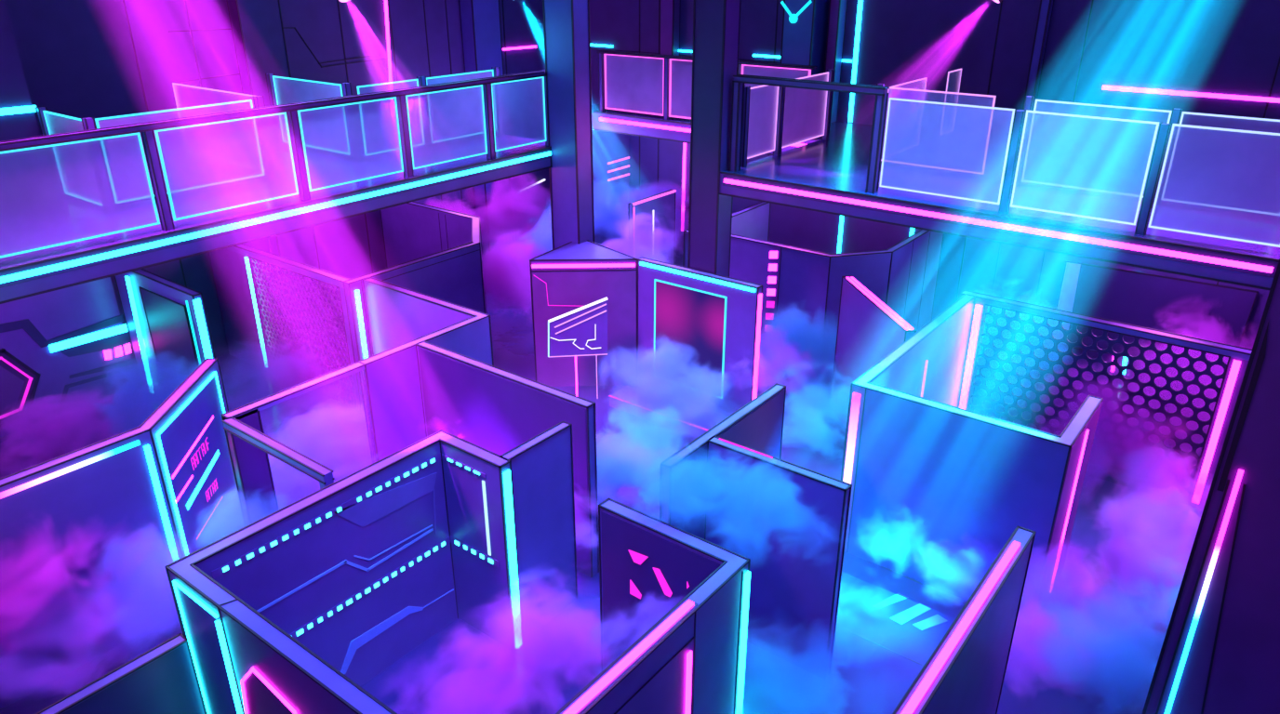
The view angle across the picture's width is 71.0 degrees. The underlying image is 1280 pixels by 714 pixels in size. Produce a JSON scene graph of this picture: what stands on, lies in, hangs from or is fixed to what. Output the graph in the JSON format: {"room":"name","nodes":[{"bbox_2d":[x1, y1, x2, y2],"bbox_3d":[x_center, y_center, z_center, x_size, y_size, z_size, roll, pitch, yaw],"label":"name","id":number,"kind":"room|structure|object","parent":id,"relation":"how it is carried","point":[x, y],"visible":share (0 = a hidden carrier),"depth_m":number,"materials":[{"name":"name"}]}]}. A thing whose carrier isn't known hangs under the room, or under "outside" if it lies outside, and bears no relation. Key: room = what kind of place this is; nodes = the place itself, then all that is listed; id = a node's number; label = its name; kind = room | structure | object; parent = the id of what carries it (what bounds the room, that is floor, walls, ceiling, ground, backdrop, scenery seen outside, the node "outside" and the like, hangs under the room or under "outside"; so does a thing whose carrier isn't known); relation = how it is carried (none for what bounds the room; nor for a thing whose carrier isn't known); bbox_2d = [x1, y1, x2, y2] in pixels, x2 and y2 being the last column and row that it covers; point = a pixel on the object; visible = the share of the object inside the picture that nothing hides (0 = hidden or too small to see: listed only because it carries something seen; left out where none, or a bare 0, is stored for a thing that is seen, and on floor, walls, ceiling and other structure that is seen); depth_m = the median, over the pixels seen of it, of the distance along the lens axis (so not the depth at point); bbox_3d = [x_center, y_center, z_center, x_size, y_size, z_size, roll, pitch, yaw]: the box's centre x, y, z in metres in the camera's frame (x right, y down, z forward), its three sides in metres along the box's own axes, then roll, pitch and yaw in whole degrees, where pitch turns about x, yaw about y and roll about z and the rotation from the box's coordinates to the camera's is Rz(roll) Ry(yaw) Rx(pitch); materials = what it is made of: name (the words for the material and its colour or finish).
{"room":"laser tag arena","nodes":[
{"label":"laser tag arena","id":0,"kind":"room"},
{"bbox_2d":[0,0,57,209],"bbox_3d":[-10.617,-4.045,9.705,2.350,5.500,5.700,17,29,34],"label":"wall","id":1,"kind":"structure","parent":0,"point":[25,176],"depth_m":11.69,"materials":[{"name":"paint"}]},
{"bbox_2d":[0,105,36,115],"bbox_3d":[-8.227,-3.102,11.381,0.044,0.094,1.017,17,29,34],"label":"tube","id":2,"kind":"object","parent":1,"relation":"attached to","point":[22,109],"visible":1,"depth_m":11.58,"materials":[{"name":"plastic"}]},
{"bbox_2d":[226,0,328,338],"bbox_3d":[-6.853,-4.888,16.518,0.324,9.524,0.824,17,29,34],"label":"wall column","id":3,"kind":"structure","parent":0,"point":[257,26],"depth_m":16.19,"materials":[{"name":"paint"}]},
{"bbox_2d":[3,0,552,385],"bbox_3d":[-7.760,-4.564,15.805,0.219,9.512,18.351,17,29,34],"label":"wall","id":4,"kind":"structure","parent":0,"point":[79,59],"depth_m":16.99,"materials":[{"name":"paint"}]},
{"bbox_2d":[0,277,139,439],"bbox_3d":[-10.136,-0.270,13.862,0.310,3.378,4.272,17,29,34],"label":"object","id":5,"kind":"object","parent":4,"relation":"attached to","point":[63,352],"visible":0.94,"depth_m":14.72,"materials":[{"name":"paint"}]},
{"bbox_2d":[0,357,33,419],"bbox_3d":[-10.082,0.499,14.033,0.034,1.038,1.048,17,29,34],"label":"light","id":6,"kind":"object","parent":5,"relation":"attached to","point":[16,373],"depth_m":14.27,"materials":[{"name":"plastic"}]},
{"bbox_2d":[103,349,111,359],"bbox_3d":[-9.077,-0.040,15.303,0.024,0.189,0.125,17,29,34],"label":"light","id":7,"kind":"object","parent":5,"relation":"attached to","point":[107,353],"depth_m":15.29,"materials":[{"name":"plastic"}]},
{"bbox_2d":[114,346,122,357],"bbox_3d":[-8.973,-0.091,15.427,0.024,0.174,0.131,17,29,34],"label":"light","id":8,"kind":"object","parent":5,"relation":"attached to","point":[118,350],"depth_m":15.42,"materials":[{"name":"plastic"}]},
{"bbox_2d":[123,343,131,354],"bbox_3d":[-8.878,-0.143,15.540,0.024,0.176,0.103,17,29,34],"label":"light","id":9,"kind":"object","parent":5,"relation":"attached to","point":[126,346],"depth_m":15.53,"materials":[{"name":"plastic"}]},
{"bbox_2d":[0,114,552,304],"bbox_3d":[-6.924,-2.376,13.135,5.224,0.364,11.721,17,29,34],"label":"deck","id":10,"kind":"object","parent":4,"relation":"attached to","point":[30,226],"visible":0.83,"depth_m":12.34,"materials":[{"name":"paint"}]},
{"bbox_2d":[35,106,117,216],"bbox_3d":[-7.300,-2.540,11.599,1.464,1.224,0.104,17,29,34],"label":"glass railing","id":11,"kind":"object","parent":10,"relation":"on","point":[78,170],"visible":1,"depth_m":11.59,"materials":[{"name":"glass"}]},
{"bbox_2d":[42,110,103,206],"bbox_3d":[-7.304,-2.569,11.590,1.193,1.093,0.023,17,29,34],"label":"light","id":12,"kind":"object","parent":11,"relation":"attached to","point":[73,166],"depth_m":11.68,"materials":[{"name":"glass"}]},
{"bbox_2d":[94,94,277,203],"bbox_3d":[-6.065,-2.793,12.166,0.104,1.224,2.254,17,29,34],"label":"glass railing","id":13,"kind":"object","parent":10,"relation":"on","point":[259,100],"visible":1,"depth_m":12.74,"materials":[{"name":"glass"}]},
{"bbox_2d":[172,82,265,171],"bbox_3d":[-6.427,-3.534,13.708,2.398,1.088,0.018,17,29,34],"label":"glass railing","id":14,"kind":"object","parent":10,"relation":"on","point":[234,141],"visible":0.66,"depth_m":13.74,"materials":[{"name":"glass"}]},
{"bbox_2d":[0,69,548,258],"bbox_3d":[-4.411,-2.800,12.129,0.140,1.267,9.400,17,29,34],"label":"glass railing","id":15,"kind":"object","parent":10,"relation":"on","point":[291,112],"visible":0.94,"depth_m":11.76,"materials":[{"name":"glass"}]},
{"bbox_2d":[0,132,159,258],"bbox_3d":[-6.488,-1.706,9.662,0.023,1.083,2.393,17,29,34],"label":"light","id":16,"kind":"object","parent":15,"relation":"attached to","point":[157,222],"depth_m":10.28,"materials":[{"name":"glass"}]},
{"bbox_2d":[154,112,298,221],"bbox_3d":[-5.131,-2.423,11.273,0.023,1.083,1.703,17,29,34],"label":"light","id":17,"kind":"object","parent":15,"relation":"attached to","point":[293,151],"depth_m":11.49,"materials":[{"name":"glass"}]},
{"bbox_2d":[297,96,403,191],"bbox_3d":[-4.017,-3.011,12.594,0.023,1.083,1.593,17,29,34],"label":"light","id":18,"kind":"object","parent":15,"relation":"attached to","point":[397,100],"depth_m":12.82,"materials":[{"name":"glass"}]},
{"bbox_2d":[405,84,487,169],"bbox_3d":[-2.958,-3.570,13.850,0.023,1.083,1.523,17,29,34],"label":"light","id":19,"kind":"object","parent":15,"relation":"attached to","point":[484,87],"depth_m":13.90,"materials":[{"name":"glass"}]},
{"bbox_2d":[491,76,546,151],"bbox_3d":[-2.013,-4.069,14.972,0.023,1.083,1.223,17,29,34],"label":"light","id":20,"kind":"object","parent":15,"relation":"attached to","point":[543,77],"depth_m":14.94,"materials":[{"name":"glass"}]},
{"bbox_2d":[265,72,360,163],"bbox_3d":[-5.385,-3.941,14.721,2.204,1.244,0.104,17,29,34],"label":"glass railing","id":21,"kind":"object","parent":10,"relation":"on","point":[334,128],"visible":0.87,"depth_m":14.61,"materials":[{"name":"glass"}]},
{"bbox_2d":[356,66,504,156],"bbox_3d":[-3.472,-4.162,15.242,0.104,1.224,3.014,17,29,34],"label":"glass railing","id":22,"kind":"object","parent":10,"relation":"on","point":[423,100],"visible":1,"depth_m":15.17,"materials":[{"name":"glass"}]},
{"bbox_2d":[356,79,424,156],"bbox_3d":[-4.027,-3.905,14.567,0.023,1.073,1.193,17,29,34],"label":"light","id":23,"kind":"object","parent":22,"relation":"attached to","point":[420,98],"depth_m":14.74,"materials":[{"name":"glass"}]},
{"bbox_2d":[426,69,497,143],"bbox_3d":[-3.097,-4.396,15.671,0.023,1.073,1.543,17,29,34],"label":"light","id":24,"kind":"object","parent":22,"relation":"attached to","point":[494,72],"depth_m":15.81,"materials":[{"name":"glass"}]},
{"bbox_2d":[384,0,394,116],"bbox_3d":[-5.187,-6.083,18.574,0.044,3.482,0.253,17,29,34],"label":"tube","id":25,"kind":"object","parent":4,"relation":"attached to","point":[385,1],"visible":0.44,"depth_m":18.48,"materials":[{"name":"plastic"}]},
{"bbox_2d":[502,45,536,50],"bbox_3d":[-2.855,-7.354,21.322,0.044,0.065,1.125,17,29,34],"label":"tube","id":26,"kind":"object","parent":4,"relation":"attached to","point":[528,46],"visible":0.86,"depth_m":21.28,"materials":[{"name":"plastic"}]},
{"bbox_2d":[515,179,545,194],"bbox_3d":[-2.780,-4.335,22.771,0.044,0.190,1.064,17,29,34],"label":"tube","id":27,"kind":"object","parent":4,"relation":"attached to","point":[541,180],"visible":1,"depth_m":22.78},
{"bbox_2d":[337,0,350,2],"bbox_3d":[-4.470,-6.697,12.852,0.506,3.013,0.357,17,29,34],"label":"spotlight","id":28,"kind":"object","parent":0,"point":[340,1],"visible":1,"depth_m":13.41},
{"bbox_2d":[458,0,515,271],"bbox_3d":[-3.549,-6.599,20.363,0.424,9.524,0.824,17,29,34],"label":"wall column","id":29,"kind":"structure","parent":0,"point":[480,20],"depth_m":20.48,"materials":[{"name":"paint"}]},
{"bbox_2d":[0,244,1215,713],"bbox_3d":[-0.269,2.251,12.280,19.000,0.102,18.000,17,29,34],"label":"floor","id":30,"kind":"structure","parent":0,"point":[1094,646],"depth_m":10.95,"materials":[{"name":"rubber"}]},
{"bbox_2d":[34,633,207,713],"bbox_3d":[-4.633,3.530,7.293,0.138,1.638,2.248,17,29,34],"label":"wall","id":31,"kind":"structure","parent":30,"relation":"on","point":[162,680],"depth_m":7.55,"materials":[{"name":"paint"}]},
{"bbox_2d":[0,358,244,709],"bbox_3d":[-5.902,2.003,9.814,0.919,2.378,4.526,9,26,20],"label":"wall","id":32,"kind":"structure","parent":30,"relation":"on","point":[89,534],"depth_m":9.61,"materials":[{"name":"paint"}]},
{"bbox_2d":[114,268,215,400],"bbox_3d":[-7.730,-0.177,14.712,2.679,2.378,0.199,17,29,34],"label":"wall","id":33,"kind":"structure","parent":30,"relation":"on","point":[166,322],"depth_m":14.47,"materials":[{"name":"paint"}]},
{"bbox_2d":[221,416,334,489],"bbox_3d":[-3.811,1.990,9.831,1.869,2.369,0.118,17,29,34],"label":"bar","id":34,"kind":"object","parent":30,"relation":"on","point":[280,451],"visible":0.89,"depth_m":9.26,"materials":[{"name":"paint"}]},
{"bbox_2d":[209,243,361,414],"bbox_3d":[-6.254,-0.604,15.743,4.139,2.435,0.169,17,29,34],"label":"mesh screen","id":35,"kind":"object","parent":30,"relation":"on","point":[240,293],"visible":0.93,"depth_m":15.71,"materials":[{"name":"paint"}]},
{"bbox_2d":[164,429,523,713],"bbox_3d":[-1.359,2.883,7.837,4.278,2.378,3.009,17,29,34],"label":"wall","id":36,"kind":"structure","parent":30,"relation":"on","point":[294,610],"depth_m":8.88,"materials":[{"name":"metal"}]},
{"bbox_2d":[220,277,493,526],"bbox_3d":[-4.409,0.788,12.543,2.718,2.378,3.948,17,29,34],"label":"wall","id":37,"kind":"structure","parent":30,"relation":"on","point":[399,318],"depth_m":11.82,"materials":[{"name":"paint"}]},
{"bbox_2d":[342,201,487,416],"bbox_3d":[-4.064,-1.289,17.212,2.134,2.378,5.799,-4,24,-9],"label":"wall","id":38,"kind":"structure","parent":30,"relation":"on","point":[433,251],"depth_m":16.02,"materials":[{"name":"paint"}]},
{"bbox_2d":[415,340,599,577],"bbox_3d":[-1.731,1.260,11.483,2.978,2.378,0.138,17,29,34],"label":"wall","id":39,"kind":"structure","parent":30,"relation":"on","point":[497,410],"depth_m":11.07,"materials":[{"name":"paint"}]},
{"bbox_2d":[498,421,577,640],"bbox_3d":[-1.088,1.957,9.918,0.128,2.378,0.968,17,29,34],"label":"wall","id":40,"kind":"structure","parent":30,"relation":"on","point":[541,465],"depth_m":9.84,"materials":[{"name":"paint"}]},
{"bbox_2d":[542,0,594,249],"bbox_3d":[-1.208,-4.337,15.279,0.646,9.526,0.426,17,29,34],"label":"pillar","id":41,"kind":"structure","parent":30,"relation":"on","point":[566,22],"depth_m":15.22,"materials":[{"name":"metal"}]},
{"bbox_2d":[547,297,607,396],"bbox_3d":[-1.046,-0.129,15.188,1.032,1.885,0.047,-1,24,-2],"label":"sign","id":42,"kind":"object","parent":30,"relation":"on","point":[582,331],"visible":0.99,"depth_m":15.05,"materials":[{"name":"paint"}]},
{"bbox_2d":[529,240,637,386],"bbox_3d":[-0.915,-0.640,15.751,1.599,2.381,1.529,17,29,34],"label":"partition wall","id":43,"kind":"structure","parent":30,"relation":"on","point":[570,276],"depth_m":15.45,"materials":[{"name":"paint"}]},
{"bbox_2d":[627,189,676,264],"bbox_3d":[0.274,-2.328,19.525,0.129,2.394,1.518,17,29,34],"label":"wall","id":44,"kind":"structure","parent":30,"relation":"on","point":[651,219],"depth_m":19.27,"materials":[{"name":"paint"}]},
{"bbox_2d":[555,497,750,713],"bbox_3d":[-0.686,3.128,7.260,1.569,2.399,3.319,17,29,34],"label":"wall","id":45,"kind":"structure","parent":30,"relation":"on","point":[674,601],"depth_m":7.65,"materials":[{"name":"metal"}]},
{"bbox_2d":[608,386,724,438],"bbox_3d":[0.513,0.947,14.829,2.250,0.212,0.515,17,29,34],"label":"kerb","id":46,"kind":"object","parent":30,"relation":"on","point":[670,414],"visible":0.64,"depth_m":14.78,"materials":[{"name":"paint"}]},
{"bbox_2d":[682,229,688,267],"bbox_3d":[0.981,-1.265,17.157,0.218,2.378,0.268,17,29,34],"label":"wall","id":47,"kind":"structure","parent":30,"relation":"on","point":[686,233],"depth_m":16.74,"materials":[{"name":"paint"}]},
{"bbox_2d":[637,256,762,416],"bbox_3d":[0.929,-0.290,14.967,2.379,2.378,0.169,17,29,34],"label":"wall","id":48,"kind":"structure","parent":30,"relation":"on","point":[699,331],"depth_m":14.86,"materials":[{"name":"paint"}]},
{"bbox_2d":[687,0,741,277],"bbox_3d":[1.127,-3.657,13.752,0.546,9.526,0.426,17,29,34],"label":"pillar","id":49,"kind":"structure","parent":30,"relation":"on","point":[716,23],"depth_m":13.64,"materials":[{"name":"paint"}]},
{"bbox_2d":[659,383,786,539],"bbox_3d":[0.968,1.792,10.288,0.131,2.378,2.338,17,29,34],"label":"wall","id":50,"kind":"structure","parent":30,"relation":"on","point":[758,425],"depth_m":9.62,"materials":[{"name":"paint"}]},
{"bbox_2d":[731,201,770,241],"bbox_3d":[1.896,-1.761,18.272,0.138,2.378,2.518,17,29,34],"label":"wall","id":51,"kind":"structure","parent":30,"relation":"on","point":[753,221],"depth_m":18.32,"materials":[{"name":"paint"}]},
{"bbox_2d":[704,436,852,680],"bbox_3d":[1.373,2.136,9.512,1.588,2.379,0.128,17,29,34],"label":"wall","id":52,"kind":"structure","parent":30,"relation":"on","point":[791,520],"depth_m":9.32,"materials":[{"name":"paint"}]},
{"bbox_2d":[729,229,944,382],"bbox_3d":[3.527,-1.054,16.684,4.955,2.378,2.076,-2,24,-5],"label":"wall","id":53,"kind":"structure","parent":30,"relation":"on","point":[802,286],"depth_m":16.08,"materials":[{"name":"paint"}]},
{"bbox_2d":[764,324,773,332],"bbox_3d":[2.369,-0.526,16.480,0.160,0.160,0.019,17,29,34],"label":"light","id":54,"kind":"object","parent":53,"relation":"attached to","point":[767,327],"depth_m":16.47,"materials":[{"name":"plastic"}]},
{"bbox_2d":[765,313,773,319],"bbox_3d":[2.369,-0.741,16.385,0.160,0.160,0.019,17,29,34],"label":"light","id":55,"kind":"object","parent":53,"relation":"attached to","point":[768,316],"depth_m":16.37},
{"bbox_2d":[766,301,774,307],"bbox_3d":[2.369,-0.955,16.289,0.160,0.160,0.019,17,29,34],"label":"light","id":56,"kind":"object","parent":53,"relation":"attached to","point":[769,304],"depth_m":16.27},
{"bbox_2d":[766,288,775,295],"bbox_3d":[2.369,-1.170,16.194,0.160,0.160,0.019,17,29,34],"label":"light","id":57,"kind":"object","parent":53,"relation":"attached to","point":[769,291],"depth_m":16.18,"materials":[{"name":"plastic"}]},
{"bbox_2d":[767,276,776,283],"bbox_3d":[2.369,-1.385,16.098,0.160,0.160,0.019,17,29,34],"label":"light","id":58,"kind":"object","parent":53,"relation":"attached to","point":[770,279],"depth_m":16.09,"materials":[{"name":"plastic"}]},
{"bbox_2d":[768,264,776,271],"bbox_3d":[2.369,-1.599,16.003,0.160,0.160,0.019,17,29,34],"label":"light","id":59,"kind":"object","parent":53,"relation":"attached to","point":[771,267],"depth_m":16.00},
{"bbox_2d":[769,251,777,258],"bbox_3d":[2.369,-1.814,15.907,0.160,0.160,0.019,17,29,34],"label":"light","id":60,"kind":"object","parent":53,"relation":"attached to","point":[772,254],"depth_m":15.90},
{"bbox_2d":[829,275,916,428],"bbox_3d":[3.496,0.253,13.732,0.165,2.389,2.346,-4,24,-9],"label":"wall","id":61,"kind":"structure","parent":30,"relation":"on","point":[868,330],"depth_m":13.84,"materials":[{"name":"paint"}]},
{"bbox_2d":[872,593,908,609],"bbox_3d":[2.971,2.905,10.688,0.489,0.008,0.122,-11,26,-23],"label":"floor marking","id":62,"kind":"object","parent":30,"relation":"on","point":[898,597],"depth_m":10.68,"materials":[{"name":"paint"}]},
{"bbox_2d":[890,603,931,625],"bbox_3d":[3.159,2.999,10.477,0.536,0.008,0.153,-15,28,-30],"label":"floor marking","id":63,"kind":"object","parent":30,"relation":"on","point":[904,617],"depth_m":10.46,"materials":[{"name":"paint"}]},
{"bbox_2d":[913,614,947,630],"bbox_3d":[3.345,3.065,10.330,0.408,0.008,0.139,-12,27,-25],"label":"floor marking","id":64,"kind":"object","parent":30,"relation":"on","point":[937,620],"depth_m":10.33,"materials":[{"name":"paint"}]},
{"bbox_2d":[892,525,1036,713],"bbox_3d":[2.160,3.274,6.931,0.158,2.399,4.178,17,29,34],"label":"wall","id":65,"kind":"structure","parent":30,"relation":"on","point":[965,673],"depth_m":7.22,"materials":[{"name":"paint"}]},
{"bbox_2d":[840,293,1103,626],"bbox_3d":[4.699,1.077,11.894,2.499,2.378,3.959,17,29,34],"label":"wall","id":66,"kind":"structure","parent":30,"relation":"on","point":[940,488],"depth_m":10.50,"materials":[{"name":"paint"}]},
{"bbox_2d":[958,290,1252,509],"bbox_3d":[6.399,0.563,13.050,3.788,2.378,0.199,17,29,34],"label":"mesh screen","id":67,"kind":"object","parent":30,"relation":"on","point":[1233,376],"visible":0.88,"depth_m":12.73,"materials":[{"name":"paint"}]},
{"bbox_2d":[1141,258,1279,713],"bbox_3d":[6.108,-0.340,6.297,2.736,9.526,1.838,17,29,34],"label":"pillar","id":68,"kind":"structure","parent":30,"relation":"on","point":[1220,654],"depth_m":7.14,"materials":[{"name":"metal"}]},
{"bbox_2d":[592,130,629,255],"bbox_3d":[-0.723,-3.856,21.430,0.150,3.620,2.226,17,29,34],"label":"wall","id":69,"kind":"structure","parent":0,"point":[610,151],"depth_m":21.34,"materials":[{"name":"paint"}]},
{"bbox_2d":[591,98,866,155],"bbox_3d":[1.499,-4.813,18.674,5.992,0.394,2.035,17,29,34],"label":"deck","id":70,"kind":"object","parent":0,"point":[613,121],"visible":0.43,"depth_m":18.68,"materials":[{"name":"paint"}]},
{"bbox_2d":[658,0,680,105],"bbox_3d":[0.650,-8.228,19.103,0.374,5.524,0.274,17,29,34],"label":"wall column","id":71,"kind":"structure","parent":70,"relation":"on","point":[669,42],"depth_m":19.58,"materials":[{"name":"paint"}]},
{"bbox_2d":[597,50,817,119],"bbox_3d":[1.132,-5.217,17.585,5.020,1.247,0.140,17,29,34],"label":"glass railing","id":72,"kind":"object","parent":70,"relation":"on","point":[666,113],"visible":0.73,"depth_m":18.03,"materials":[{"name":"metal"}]},
{"bbox_2d":[604,53,664,116],"bbox_3d":[-0.120,-5.621,18.460,1.552,1.132,0.032,17,29,34],"label":"light","id":73,"kind":"object","parent":72,"relation":"attached to","point":[650,56],"depth_m":18.34,"materials":[{"name":"glass"}]},
{"bbox_2d":[668,58,692,119],"bbox_3d":[1.187,-5.212,17.541,1.492,1.132,0.032,17,29,34],"label":"light","id":74,"kind":"object","parent":72,"relation":"attached to","point":[670,60],"depth_m":17.92,"materials":[{"name":"glass"}]},
{"bbox_2d":[741,64,811,76],"bbox_3d":[2.479,-4.808,16.632,1.432,1.132,0.032,17,29,34],"label":"light","id":75,"kind":"object","parent":72,"relation":"attached to","point":[781,66],"depth_m":16.25,"materials":[{"name":"plastic"}]},
{"bbox_2d":[779,0,829,79],"bbox_3d":[3.199,-7.310,17.041,0.720,5.524,0.742,17,29,34],"label":"wall column","id":76,"kind":"structure","parent":70,"relation":"on","point":[805,22],"depth_m":17.25,"materials":[{"name":"metal"}]},
{"bbox_2d":[824,0,847,122],"bbox_3d":[3.784,-7.234,16.869,0.224,5.524,0.324,17,29,34],"label":"wall column","id":77,"kind":"structure","parent":70,"relation":"on","point":[837,8],"depth_m":17.29,"materials":[{"name":"paint"}]},
{"bbox_2d":[589,0,1279,399],"bbox_3d":[5.201,-5.083,16.970,19.200,9.512,0.212,17,29,34],"label":"wall","id":78,"kind":"structure","parent":0,"point":[1215,46],"depth_m":15.97,"materials":[{"name":"paint"}]},
{"bbox_2d":[590,43,613,47],"bbox_3d":[-0.905,-7.290,20.980,0.680,0.045,0.044,17,29,34],"label":"tube","id":79,"kind":"object","parent":78,"relation":"attached to","point":[592,45],"visible":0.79,"depth_m":20.94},
{"bbox_2d":[680,142,686,231],"bbox_3d":[1.014,-4.009,20.808,0.074,2.224,0.044,17,29,34],"label":"tube","id":80,"kind":"object","parent":78,"relation":"attached to","point":[685,144],"visible":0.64,"depth_m":20.81,"materials":[{"name":"plastic"}]},
{"bbox_2d":[678,49,692,53],"bbox_3d":[1.092,-6.673,19.571,1.600,0.040,0.044,17,29,34],"label":"tube","id":81,"kind":"object","parent":78,"relation":"attached to","point":[679,50],"visible":0.29,"depth_m":19.63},
{"bbox_2d":[752,53,780,58],"bbox_3d":[2.716,-6.174,18.424,0.900,0.045,0.044,17,29,34],"label":"tube","id":82,"kind":"object","parent":78,"relation":"attached to","point":[753,55],"visible":0.64,"depth_m":18.48,"materials":[{"name":"plastic"}]},
{"bbox_2d":[836,215,843,253],"bbox_3d":[4.197,-3.015,18.581,0.070,2.600,0.044,17,29,34],"label":"tube","id":83,"kind":"object","parent":78,"relation":"attached to","point":[841,223],"visible":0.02,"depth_m":18.76,"materials":[{"name":"plastic"}]},
{"bbox_2d":[841,59,852,62],"bbox_3d":[4.039,-5.778,17.485,0.200,0.045,0.044,17,29,34],"label":"tube","id":84,"kind":"object","parent":78,"relation":"attached to","point":[843,60],"visible":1,"depth_m":17.46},
{"bbox_2d":[847,0,863,121],"bbox_3d":[4.174,-6.001,17.272,0.095,2.880,0.044,17,29,34],"label":"tube","id":85,"kind":"object","parent":78,"relation":"attached to","point":[860,3],"visible":1,"depth_m":17.33,"materials":[{"name":"plastic"}]},
{"bbox_2d":[909,227,914,236],"bbox_3d":[5.402,-2.638,17.733,0.070,2.600,0.044,17,29,34],"label":"tube","id":86,"kind":"object","parent":78,"relation":"attached to","point":[912,231],"visible":0.02,"depth_m":17.78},
{"bbox_2d":[719,124,1279,290],"bbox_3d":[5.723,-2.655,13.760,7.274,0.366,5.385,17,29,34],"label":"deck","id":87,"kind":"object","parent":78,"relation":"attached to","point":[830,176],"visible":0.82,"depth_m":12.50,"materials":[{"name":"paint"}]},
{"bbox_2d":[740,68,835,167],"bbox_3d":[2.482,-4.027,14.939,0.104,1.224,2.954,17,29,34],"label":"glass railing","id":88,"kind":"object","parent":87,"relation":"on","point":[775,118],"visible":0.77,"depth_m":14.79,"materials":[{"name":"glass"}]},
{"bbox_2d":[746,84,778,159],"bbox_3d":[1.948,-3.772,14.293,0.020,1.090,0.920,17,29,34],"label":"light","id":89,"kind":"object","parent":88,"relation":"attached to","point":[763,125],"depth_m":14.33,"materials":[{"name":"glass"}]},
{"bbox_2d":[781,72,828,148],"bbox_3d":[2.818,-4.231,15.325,0.020,1.090,1.570,17,29,34],"label":"light","id":90,"kind":"object","parent":88,"relation":"attached to","point":[806,112],"depth_m":15.38,"materials":[{"name":"glass"}]},
{"bbox_2d":[728,74,889,193],"bbox_3d":[2.358,-3.246,12.939,2.384,1.434,0.144,17,29,34],"label":"frame","id":91,"kind":"object","parent":87,"relation":"on","point":[881,93],"visible":1,"depth_m":12.53,"materials":[{"name":"metal"}]},
{"bbox_2d":[884,77,927,158],"bbox_3d":[4.272,-3.863,14.435,0.018,1.098,1.418,17,29,34],"label":"glass railing","id":92,"kind":"object","parent":87,"relation":"on","point":[905,117],"visible":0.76,"depth_m":14.46,"materials":[{"name":"glass"}]},
{"bbox_2d":[876,82,996,174],"bbox_3d":[4.347,-3.392,13.477,1.784,1.254,0.104,17,29,34],"label":"glass railing","id":93,"kind":"object","parent":87,"relation":"on","point":[879,84],"visible":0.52,"depth_m":13.24,"materials":[{"name":"glass"}]},
{"bbox_2d":[939,68,961,134],"bbox_3d":[5.517,-4.529,15.908,0.018,1.078,0.638,17,29,34],"label":"glass railing","id":94,"kind":"object","parent":87,"relation":"on","point":[953,79],"visible":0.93,"depth_m":15.92,"materials":[{"name":"glass"}]},
{"bbox_2d":[1022,0,1053,143],"bbox_3d":[6.802,-6.314,14.804,0.164,5.524,0.224,17,29,34],"label":"wall column","id":95,"kind":"structure","parent":87,"relation":"on","point":[1046,8],"depth_m":15.22,"materials":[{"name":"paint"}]},
{"bbox_2d":[879,97,1279,247],"bbox_3d":[5.202,-2.298,10.963,4.703,1.298,0.104,17,29,34],"label":"glass railing","id":96,"kind":"object","parent":87,"relation":"on","point":[1019,119],"visible":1,"depth_m":10.72,"materials":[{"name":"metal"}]},
{"bbox_2d":[879,97,1015,204],"bbox_3d":[3.990,-2.721,11.797,1.643,1.203,0.023,17,29,34],"label":"glass panel","id":97,"kind":"object","parent":96,"relation":"attached to","point":[1013,119],"depth_m":11.56,"materials":[{"name":"glass"}]},
{"bbox_2d":[1010,110,1159,226],"bbox_3d":[5.329,-2.302,10.855,1.463,1.203,0.023,17,29,34],"label":"glass panel","id":98,"kind":"object","parent":96,"relation":"attached to","point":[1024,113],"depth_m":10.90,"materials":[{"name":"glass"}]},
{"bbox_2d":[1147,123,1279,247],"bbox_3d":[6.541,-1.923,10.002,1.323,1.203,0.023,17,29,34],"label":"glass panel","id":99,"kind":"object","parent":96,"relation":"attached to","point":[1174,125],"depth_m":10.24,"materials":[{"name":"glass"}]},
{"bbox_2d":[1015,95,1279,215],"bbox_3d":[6.676,-2.663,11.838,3.264,1.254,0.104,17,29,34],"label":"glass railing","id":100,"kind":"object","parent":87,"relation":"on","point":[1176,115],"visible":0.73,"depth_m":11.80,"materials":[{"name":"glass"}]},
{"bbox_2d":[1021,99,1172,198],"bbox_3d":[6.153,-2.845,12.197,1.683,1.143,0.023,17,29,34],"label":"glass panel","id":101,"kind":"object","parent":100,"relation":"attached to","point":[1169,121],"depth_m":12.43,"materials":[{"name":"glass"}]},
{"bbox_2d":[1160,111,1279,215],"bbox_3d":[7.441,-2.442,11.292,1.333,1.143,0.023,17,29,34],"label":"glass panel","id":102,"kind":"object","parent":100,"relation":"attached to","point":[1180,115],"depth_m":11.53,"materials":[{"name":"glass"}]},
{"bbox_2d":[1110,356,1115,372],"bbox_3d":[8.547,-0.612,15.984,0.195,1.884,0.044,17,29,34],"label":"tube","id":103,"kind":"object","parent":78,"relation":"attached to","point":[1113,367],"visible":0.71,"depth_m":16.29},
{"bbox_2d":[1122,356,1127,374],"bbox_3d":[8.690,-0.567,15.884,0.205,1.885,0.044,17,29,34],"label":"tube","id":104,"kind":"object","parent":78,"relation":"attached to","point":[1125,360],"visible":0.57,"depth_m":16.13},
{"bbox_2d":[1102,85,1279,103],"bbox_3d":[8.919,-4.122,14.108,3.040,0.060,0.044,17,29,34],"label":"tube","id":105,"kind":"object","parent":78,"relation":"attached to","point":[1107,87],"visible":1,"depth_m":14.19,"materials":[{"name":"plastic"}]},
{"bbox_2d":[1050,260,1258,372],"bbox_3d":[8.808,-0.642,15.606,2.922,1.688,0.054,17,29,34],"label":"wall","id":106,"kind":"structure","parent":0,"point":[1198,310],"depth_m":15.47,"materials":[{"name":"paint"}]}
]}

